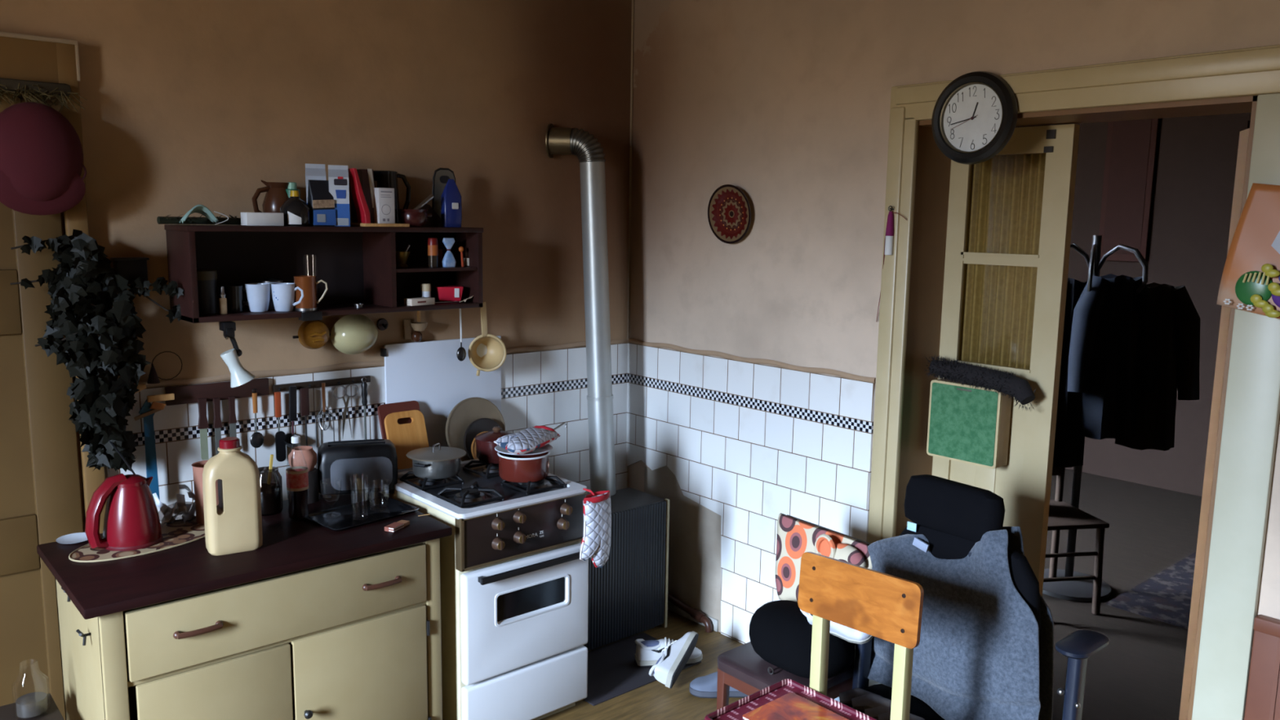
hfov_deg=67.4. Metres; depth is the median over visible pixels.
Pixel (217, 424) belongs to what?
kitchen knife
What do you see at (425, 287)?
jar
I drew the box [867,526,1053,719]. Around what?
vest
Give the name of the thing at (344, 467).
toaster
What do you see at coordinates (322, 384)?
whisk
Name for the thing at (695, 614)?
gas pipe
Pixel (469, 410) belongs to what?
round tray
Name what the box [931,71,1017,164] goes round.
wall clock
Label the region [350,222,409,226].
wooden board
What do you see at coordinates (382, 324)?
wall hook
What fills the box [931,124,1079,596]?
door
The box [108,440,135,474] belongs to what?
power cord
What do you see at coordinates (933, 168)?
trim
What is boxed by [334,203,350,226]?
print
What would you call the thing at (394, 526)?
matchbox
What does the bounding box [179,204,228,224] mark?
face mask
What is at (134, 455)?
sprig
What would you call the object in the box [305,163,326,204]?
milk carton
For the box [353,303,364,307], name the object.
ring
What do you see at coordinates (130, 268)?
plant pot
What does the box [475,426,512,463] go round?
saucepan
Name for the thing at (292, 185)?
spray bottle
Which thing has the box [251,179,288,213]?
pitcher
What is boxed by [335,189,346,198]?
print
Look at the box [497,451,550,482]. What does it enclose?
cooking pot
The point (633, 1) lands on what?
trim
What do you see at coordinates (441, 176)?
grater
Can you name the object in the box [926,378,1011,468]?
bulletin board
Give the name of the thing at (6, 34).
trim
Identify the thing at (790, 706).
magazine
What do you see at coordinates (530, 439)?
oven mitt
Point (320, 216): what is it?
print
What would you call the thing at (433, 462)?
cooking pot
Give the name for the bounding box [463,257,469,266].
jar
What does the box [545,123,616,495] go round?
flue pipe
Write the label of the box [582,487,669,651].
heater
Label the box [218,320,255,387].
lamp
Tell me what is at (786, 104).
wall
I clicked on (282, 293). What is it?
mug
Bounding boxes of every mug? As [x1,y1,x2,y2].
[219,284,248,312]
[243,283,271,311]
[270,282,303,311]
[293,275,328,311]
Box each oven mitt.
[493,425,559,454]
[579,488,611,568]
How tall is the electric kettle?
0.223 m
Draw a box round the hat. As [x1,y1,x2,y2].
[0,102,86,215]
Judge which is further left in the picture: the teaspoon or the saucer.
the saucer
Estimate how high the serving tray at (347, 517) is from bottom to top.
0.010 m
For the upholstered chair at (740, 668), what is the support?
on the floor
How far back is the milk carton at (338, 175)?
3.40 m
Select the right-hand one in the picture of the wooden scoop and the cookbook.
the wooden scoop
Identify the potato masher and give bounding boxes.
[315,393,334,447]
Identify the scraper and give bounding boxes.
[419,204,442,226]
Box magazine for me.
[742,692,848,719]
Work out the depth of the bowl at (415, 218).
3.59 m
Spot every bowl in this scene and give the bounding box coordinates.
[249,431,263,448]
[283,433,301,447]
[330,314,377,354]
[397,208,431,226]
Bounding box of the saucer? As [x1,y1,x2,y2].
[55,532,88,543]
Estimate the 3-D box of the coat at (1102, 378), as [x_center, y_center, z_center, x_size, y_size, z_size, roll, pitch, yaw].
[2.264,-0.023,4.631,0.448,0.780,0.243,0,8,-7]
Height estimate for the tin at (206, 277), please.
0.146 m
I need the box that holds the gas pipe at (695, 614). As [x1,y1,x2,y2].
[667,591,712,632]
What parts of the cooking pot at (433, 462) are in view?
handle, lid, lid handle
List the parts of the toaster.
panel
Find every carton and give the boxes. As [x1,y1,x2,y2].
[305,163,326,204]
[328,164,350,226]
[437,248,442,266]
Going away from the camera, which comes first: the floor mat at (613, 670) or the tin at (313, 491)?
the tin at (313, 491)
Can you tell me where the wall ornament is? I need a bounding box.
[133,393,174,499]
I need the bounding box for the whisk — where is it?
[318,382,330,430]
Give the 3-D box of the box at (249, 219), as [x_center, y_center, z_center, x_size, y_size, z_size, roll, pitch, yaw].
[-1.278,-0.477,3.250,0.124,0.044,0.060,-6,11,-41]
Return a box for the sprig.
[88,455,135,471]
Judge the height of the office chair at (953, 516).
1.079 m
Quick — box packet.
[440,178,462,226]
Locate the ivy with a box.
[9,229,183,471]
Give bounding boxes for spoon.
[249,388,263,448]
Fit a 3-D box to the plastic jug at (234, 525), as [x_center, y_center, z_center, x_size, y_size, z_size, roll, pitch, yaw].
[-1.235,0.405,2.906,0.154,0.342,0.104,-4,10,-32]
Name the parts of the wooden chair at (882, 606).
leg, backrest, leg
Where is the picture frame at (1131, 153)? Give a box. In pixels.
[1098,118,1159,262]
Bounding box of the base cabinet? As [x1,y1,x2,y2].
[36,491,452,719]
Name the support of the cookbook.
on the wall shelf
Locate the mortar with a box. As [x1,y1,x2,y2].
[395,244,409,267]
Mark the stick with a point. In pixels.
(461, 249)
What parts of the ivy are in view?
stem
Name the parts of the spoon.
handle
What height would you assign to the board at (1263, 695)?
0.775 m
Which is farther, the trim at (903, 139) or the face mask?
the trim at (903, 139)
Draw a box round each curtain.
[960,153,1045,369]
[1246,120,1250,128]
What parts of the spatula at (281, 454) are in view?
handle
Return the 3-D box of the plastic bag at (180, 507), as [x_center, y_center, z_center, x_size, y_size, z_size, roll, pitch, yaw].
[-1.511,0.477,3.148,0.160,0.145,0.108,-5,10,-34]
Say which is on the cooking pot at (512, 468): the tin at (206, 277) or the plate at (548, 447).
the plate at (548, 447)
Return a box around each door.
[0,201,83,719]
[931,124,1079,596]
[1178,128,1249,719]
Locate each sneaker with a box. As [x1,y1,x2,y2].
[635,636,702,666]
[648,631,698,688]
[800,608,873,644]
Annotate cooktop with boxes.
[393,458,586,519]
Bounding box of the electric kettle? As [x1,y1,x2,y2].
[84,473,162,551]
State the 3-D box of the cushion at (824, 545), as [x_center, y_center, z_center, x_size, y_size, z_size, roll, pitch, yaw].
[0.655,0.631,3.113,0.075,0.124,0.177,-6,11,-41]
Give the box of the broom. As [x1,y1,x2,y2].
[0,77,86,111]
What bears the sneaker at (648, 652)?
on the floor mat at (613, 670)
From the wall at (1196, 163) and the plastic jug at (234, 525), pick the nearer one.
the plastic jug at (234, 525)
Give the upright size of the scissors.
0.212 m
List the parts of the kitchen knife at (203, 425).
handle, blade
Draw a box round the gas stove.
[381,458,588,719]
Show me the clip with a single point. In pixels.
(383, 351)
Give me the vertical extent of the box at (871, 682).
0.300 m
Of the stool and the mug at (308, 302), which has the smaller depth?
the stool
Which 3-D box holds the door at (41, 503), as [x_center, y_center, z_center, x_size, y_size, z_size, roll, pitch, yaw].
[-2.116,0.347,2.903,0.728,2.030,0.050,-6,11,-41]
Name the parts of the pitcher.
handle, spout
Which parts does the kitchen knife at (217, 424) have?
handle, blade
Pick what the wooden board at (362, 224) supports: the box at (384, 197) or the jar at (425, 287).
the box at (384, 197)
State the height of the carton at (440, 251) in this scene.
0.066 m
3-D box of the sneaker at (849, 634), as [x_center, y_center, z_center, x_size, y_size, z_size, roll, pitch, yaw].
[0.620,0.813,3.008,0.227,0.126,0.113,5,9,24]
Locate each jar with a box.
[14,670,47,717]
[257,454,283,515]
[420,283,431,297]
[427,237,438,267]
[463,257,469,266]
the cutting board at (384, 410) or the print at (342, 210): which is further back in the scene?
the cutting board at (384, 410)
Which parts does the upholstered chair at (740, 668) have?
leg, seat, frame, leg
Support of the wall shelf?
attached to the wall at (188, 104)
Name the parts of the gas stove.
knob, knob, knob, knob, knob, knob, panel frame, knob, knob, oven door, drawer, control panel, door handle, knob, knob, knob, knob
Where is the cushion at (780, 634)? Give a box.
[749,600,853,678]
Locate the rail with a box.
[272,375,370,391]
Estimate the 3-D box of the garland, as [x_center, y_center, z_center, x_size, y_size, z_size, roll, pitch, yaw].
[-1.437,-0.470,3.200,0.312,0.040,0.063,-6,11,-41]
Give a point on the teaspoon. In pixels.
(442, 301)
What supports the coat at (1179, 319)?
hanging from the coat stand
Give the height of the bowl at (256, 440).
0.060 m
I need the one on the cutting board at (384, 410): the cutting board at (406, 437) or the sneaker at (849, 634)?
the cutting board at (406, 437)
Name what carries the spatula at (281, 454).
hanging from the rail
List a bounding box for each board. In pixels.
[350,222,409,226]
[377,400,420,439]
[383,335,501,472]
[384,409,429,469]
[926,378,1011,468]
[1244,614,1279,719]
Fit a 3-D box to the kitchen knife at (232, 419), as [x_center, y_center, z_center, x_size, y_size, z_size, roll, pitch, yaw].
[-1.453,0.232,3.428,0.024,0.205,0.014,-6,11,-41]
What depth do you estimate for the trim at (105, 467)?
3.20 m
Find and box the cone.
[146,351,182,383]
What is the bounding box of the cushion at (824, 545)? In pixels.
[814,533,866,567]
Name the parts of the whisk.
handle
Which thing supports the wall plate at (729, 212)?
attached to the wall at (786, 104)
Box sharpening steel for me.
[360,377,367,439]
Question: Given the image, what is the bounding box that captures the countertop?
[36,491,452,619]
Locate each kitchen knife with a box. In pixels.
[197,398,208,459]
[213,397,222,454]
[228,395,236,437]
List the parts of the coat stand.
arm, arm, arm, arm, arm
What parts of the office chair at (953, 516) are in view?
arm post, seat, paper strip, backrest, arm post, armrest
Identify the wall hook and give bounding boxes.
[377,318,388,330]
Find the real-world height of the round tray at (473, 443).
0.143 m
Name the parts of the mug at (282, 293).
handle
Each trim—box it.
[0,31,80,81]
[0,36,106,533]
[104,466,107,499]
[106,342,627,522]
[133,337,875,387]
[626,0,634,342]
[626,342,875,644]
[867,106,919,543]
[889,44,1279,120]
[895,95,1257,719]
[1191,93,1279,719]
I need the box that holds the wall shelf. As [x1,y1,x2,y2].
[164,224,483,323]
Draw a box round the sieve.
[467,302,506,376]
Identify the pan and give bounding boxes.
[293,320,330,349]
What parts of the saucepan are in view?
lid, lid knob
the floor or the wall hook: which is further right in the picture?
the floor
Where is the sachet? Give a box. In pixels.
[459,295,473,302]
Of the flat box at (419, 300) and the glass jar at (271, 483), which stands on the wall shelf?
the flat box at (419, 300)
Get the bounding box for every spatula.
[274,391,286,462]
[299,387,309,445]
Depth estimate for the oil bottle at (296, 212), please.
3.30 m
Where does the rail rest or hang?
attached to the wall at (188, 104)
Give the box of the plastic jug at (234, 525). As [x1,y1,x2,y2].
[202,436,262,555]
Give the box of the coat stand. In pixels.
[1042,235,1148,601]
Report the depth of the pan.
3.53 m
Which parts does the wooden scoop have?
knob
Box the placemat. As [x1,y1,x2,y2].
[68,518,204,562]
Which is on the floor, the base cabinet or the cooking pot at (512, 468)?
the base cabinet
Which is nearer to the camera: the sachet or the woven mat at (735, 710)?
the woven mat at (735, 710)
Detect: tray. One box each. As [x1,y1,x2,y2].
[304,496,418,531]
[445,397,505,461]
[463,417,502,459]
[471,431,488,458]
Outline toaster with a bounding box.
[315,439,397,497]
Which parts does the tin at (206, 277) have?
lid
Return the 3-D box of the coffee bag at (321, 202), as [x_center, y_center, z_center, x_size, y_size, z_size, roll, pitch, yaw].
[-1.123,-0.553,3.386,0.088,0.160,0.055,-6,11,-41]
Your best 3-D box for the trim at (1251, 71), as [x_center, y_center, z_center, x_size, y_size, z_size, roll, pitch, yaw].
[1.343,-0.832,2.928,0.036,0.125,1.355,-6,11,-41]
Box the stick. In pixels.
[458,246,464,266]
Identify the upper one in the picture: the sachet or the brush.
the sachet
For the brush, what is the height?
0.163 m
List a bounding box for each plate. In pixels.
[494,444,552,455]
[707,184,751,244]
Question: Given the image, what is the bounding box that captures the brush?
[924,355,1036,411]
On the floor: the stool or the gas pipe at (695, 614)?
the stool
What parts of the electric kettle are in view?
handle, lid, spout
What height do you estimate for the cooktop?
0.054 m
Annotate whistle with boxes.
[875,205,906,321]
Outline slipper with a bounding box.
[689,671,747,697]
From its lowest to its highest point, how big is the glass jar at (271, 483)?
0.200 m
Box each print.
[312,208,336,225]
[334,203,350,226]
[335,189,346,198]
[380,191,391,221]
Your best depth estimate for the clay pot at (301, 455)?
3.38 m
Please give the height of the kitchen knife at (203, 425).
0.220 m
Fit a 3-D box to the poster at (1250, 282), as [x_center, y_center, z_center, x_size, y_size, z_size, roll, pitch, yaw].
[1.679,-0.279,2.534,0.045,0.375,0.265,-6,11,-41]
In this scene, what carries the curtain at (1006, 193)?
hanging from the door at (1010, 213)
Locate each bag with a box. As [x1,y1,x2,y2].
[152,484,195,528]
[307,179,336,226]
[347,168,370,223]
[441,237,456,266]
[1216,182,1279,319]
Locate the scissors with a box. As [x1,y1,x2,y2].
[332,383,358,435]
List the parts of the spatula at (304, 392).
handle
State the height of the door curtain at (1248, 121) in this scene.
2.500 m
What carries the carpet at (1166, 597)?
on the floor
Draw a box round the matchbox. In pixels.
[384,520,409,532]
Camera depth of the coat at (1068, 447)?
4.66 m
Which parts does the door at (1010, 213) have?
moulding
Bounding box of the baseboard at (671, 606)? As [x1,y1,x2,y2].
[667,600,718,631]
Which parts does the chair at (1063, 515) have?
leg, seat, leg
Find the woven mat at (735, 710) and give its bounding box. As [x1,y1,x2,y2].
[704,679,876,719]
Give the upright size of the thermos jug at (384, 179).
0.208 m
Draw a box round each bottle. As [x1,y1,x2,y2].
[218,286,226,314]
[280,190,311,226]
[285,182,300,198]
[285,435,308,519]
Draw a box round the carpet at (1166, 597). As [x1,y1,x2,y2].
[1106,551,1195,629]
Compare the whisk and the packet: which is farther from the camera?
the packet
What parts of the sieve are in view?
handle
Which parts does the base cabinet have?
handle, door, drawer, knob, door, handle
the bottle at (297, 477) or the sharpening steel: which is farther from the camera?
the sharpening steel
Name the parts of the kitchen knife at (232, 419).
handle, blade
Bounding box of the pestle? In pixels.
[413,194,433,209]
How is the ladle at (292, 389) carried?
hanging from the rail
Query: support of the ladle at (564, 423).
on the plate at (548, 447)
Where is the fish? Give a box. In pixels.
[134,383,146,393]
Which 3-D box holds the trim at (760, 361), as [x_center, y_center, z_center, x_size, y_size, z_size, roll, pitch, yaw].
[-0.450,0.085,3.381,2.284,0.030,1.430,-6,11,-41]
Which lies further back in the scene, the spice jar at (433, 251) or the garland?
the spice jar at (433, 251)
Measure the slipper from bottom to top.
0.101 m
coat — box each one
[1053,277,1087,467]
[1067,273,1158,439]
[1115,282,1200,450]
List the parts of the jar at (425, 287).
lid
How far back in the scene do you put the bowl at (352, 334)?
3.62 m
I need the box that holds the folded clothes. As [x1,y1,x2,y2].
[839,687,924,719]
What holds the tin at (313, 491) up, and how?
on the countertop
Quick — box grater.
[431,168,455,218]
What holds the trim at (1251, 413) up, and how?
attached to the wall at (786, 104)
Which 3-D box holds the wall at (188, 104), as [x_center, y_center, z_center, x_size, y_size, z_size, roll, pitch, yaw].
[-2.137,-0.243,2.930,5.930,3.250,0.200,-6,11,-41]
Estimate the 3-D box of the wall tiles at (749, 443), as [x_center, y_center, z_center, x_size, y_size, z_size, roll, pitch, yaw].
[0.404,0.619,4.219,0.014,1.250,1.435,-6,11,-41]
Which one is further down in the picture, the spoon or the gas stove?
the gas stove
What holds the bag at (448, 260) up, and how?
on the wall shelf
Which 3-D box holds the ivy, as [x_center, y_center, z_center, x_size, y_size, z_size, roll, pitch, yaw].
[-1.705,-0.019,3.072,0.488,0.791,0.182,-6,11,-41]
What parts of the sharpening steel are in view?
rod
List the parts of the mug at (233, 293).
handle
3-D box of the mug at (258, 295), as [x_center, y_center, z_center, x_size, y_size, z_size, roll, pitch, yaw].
[-1.327,-0.215,3.311,0.104,0.095,0.083,-5,10,-36]
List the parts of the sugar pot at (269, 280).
lid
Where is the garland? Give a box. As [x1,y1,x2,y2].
[156,213,240,225]
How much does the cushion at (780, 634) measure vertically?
0.175 m
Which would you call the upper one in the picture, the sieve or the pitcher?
the pitcher
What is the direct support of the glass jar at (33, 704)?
on the stool
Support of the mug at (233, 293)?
on the wall shelf
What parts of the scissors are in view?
blade, blade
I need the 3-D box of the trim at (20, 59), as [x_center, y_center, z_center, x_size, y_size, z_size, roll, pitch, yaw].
[-2.094,0.217,2.878,0.850,2.355,0.045,-6,11,-41]
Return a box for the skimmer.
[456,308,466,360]
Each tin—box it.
[196,268,217,314]
[307,467,319,503]
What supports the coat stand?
on the floor
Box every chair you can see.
[716,512,872,710]
[797,551,924,719]
[839,474,1109,719]
[1043,465,1109,614]
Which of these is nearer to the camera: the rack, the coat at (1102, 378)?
the rack
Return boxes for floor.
[539,468,1201,719]
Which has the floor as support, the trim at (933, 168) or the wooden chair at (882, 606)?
the wooden chair at (882, 606)
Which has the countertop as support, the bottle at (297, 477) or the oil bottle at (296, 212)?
the bottle at (297, 477)
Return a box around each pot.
[110,257,149,284]
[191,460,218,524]
[257,277,283,309]
[288,445,316,471]
[406,442,466,479]
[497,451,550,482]
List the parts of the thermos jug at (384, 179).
handle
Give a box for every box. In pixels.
[240,212,284,226]
[373,187,395,223]
[404,297,435,306]
[434,285,463,301]
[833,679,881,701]
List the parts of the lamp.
lamp shade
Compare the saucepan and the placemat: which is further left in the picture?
the placemat
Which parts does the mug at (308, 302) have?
handle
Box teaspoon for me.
[435,301,459,302]
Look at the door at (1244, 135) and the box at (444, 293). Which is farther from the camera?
the box at (444, 293)
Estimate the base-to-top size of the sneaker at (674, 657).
0.151 m
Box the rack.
[164,377,269,405]
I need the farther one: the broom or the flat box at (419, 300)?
the flat box at (419, 300)
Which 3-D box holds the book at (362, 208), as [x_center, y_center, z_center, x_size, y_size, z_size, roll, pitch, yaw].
[-1.013,-0.585,3.461,0.057,0.205,0.070,-6,11,-41]
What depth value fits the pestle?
3.64 m
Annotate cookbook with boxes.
[348,168,374,223]
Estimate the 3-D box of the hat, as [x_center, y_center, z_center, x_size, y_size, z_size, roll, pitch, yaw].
[-1.815,-0.604,2.889,0.250,0.334,0.170,-6,11,-41]
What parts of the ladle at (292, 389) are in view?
handle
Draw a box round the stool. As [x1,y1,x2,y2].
[0,693,64,719]
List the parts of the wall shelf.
panel, panel, panel, panel, shelf, panel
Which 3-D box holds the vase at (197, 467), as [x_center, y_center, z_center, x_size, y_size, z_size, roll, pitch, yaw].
[-1.420,0.437,3.171,0.102,0.196,0.102,-6,11,-41]
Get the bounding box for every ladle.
[283,386,301,447]
[553,422,567,430]
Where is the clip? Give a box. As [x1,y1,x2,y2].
[380,347,386,356]
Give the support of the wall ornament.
hanging from the wall at (188, 104)
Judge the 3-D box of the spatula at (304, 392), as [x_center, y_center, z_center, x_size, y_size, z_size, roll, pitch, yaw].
[-1.255,0.238,3.603,0.032,0.270,0.013,-6,11,-41]
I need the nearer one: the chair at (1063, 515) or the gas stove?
the gas stove
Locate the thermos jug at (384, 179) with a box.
[373,170,410,223]
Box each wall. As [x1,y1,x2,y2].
[0,0,631,532]
[627,0,1279,619]
[1026,112,1251,496]
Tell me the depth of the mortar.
3.62 m
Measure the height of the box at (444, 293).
0.055 m
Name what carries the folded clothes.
on the office chair at (953, 516)
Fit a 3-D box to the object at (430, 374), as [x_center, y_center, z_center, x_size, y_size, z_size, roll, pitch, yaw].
[-0.813,0.271,4.027,0.540,0.716,0.013,-6,11,-41]
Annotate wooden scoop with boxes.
[403,311,427,342]
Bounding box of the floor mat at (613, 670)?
[583,632,701,706]

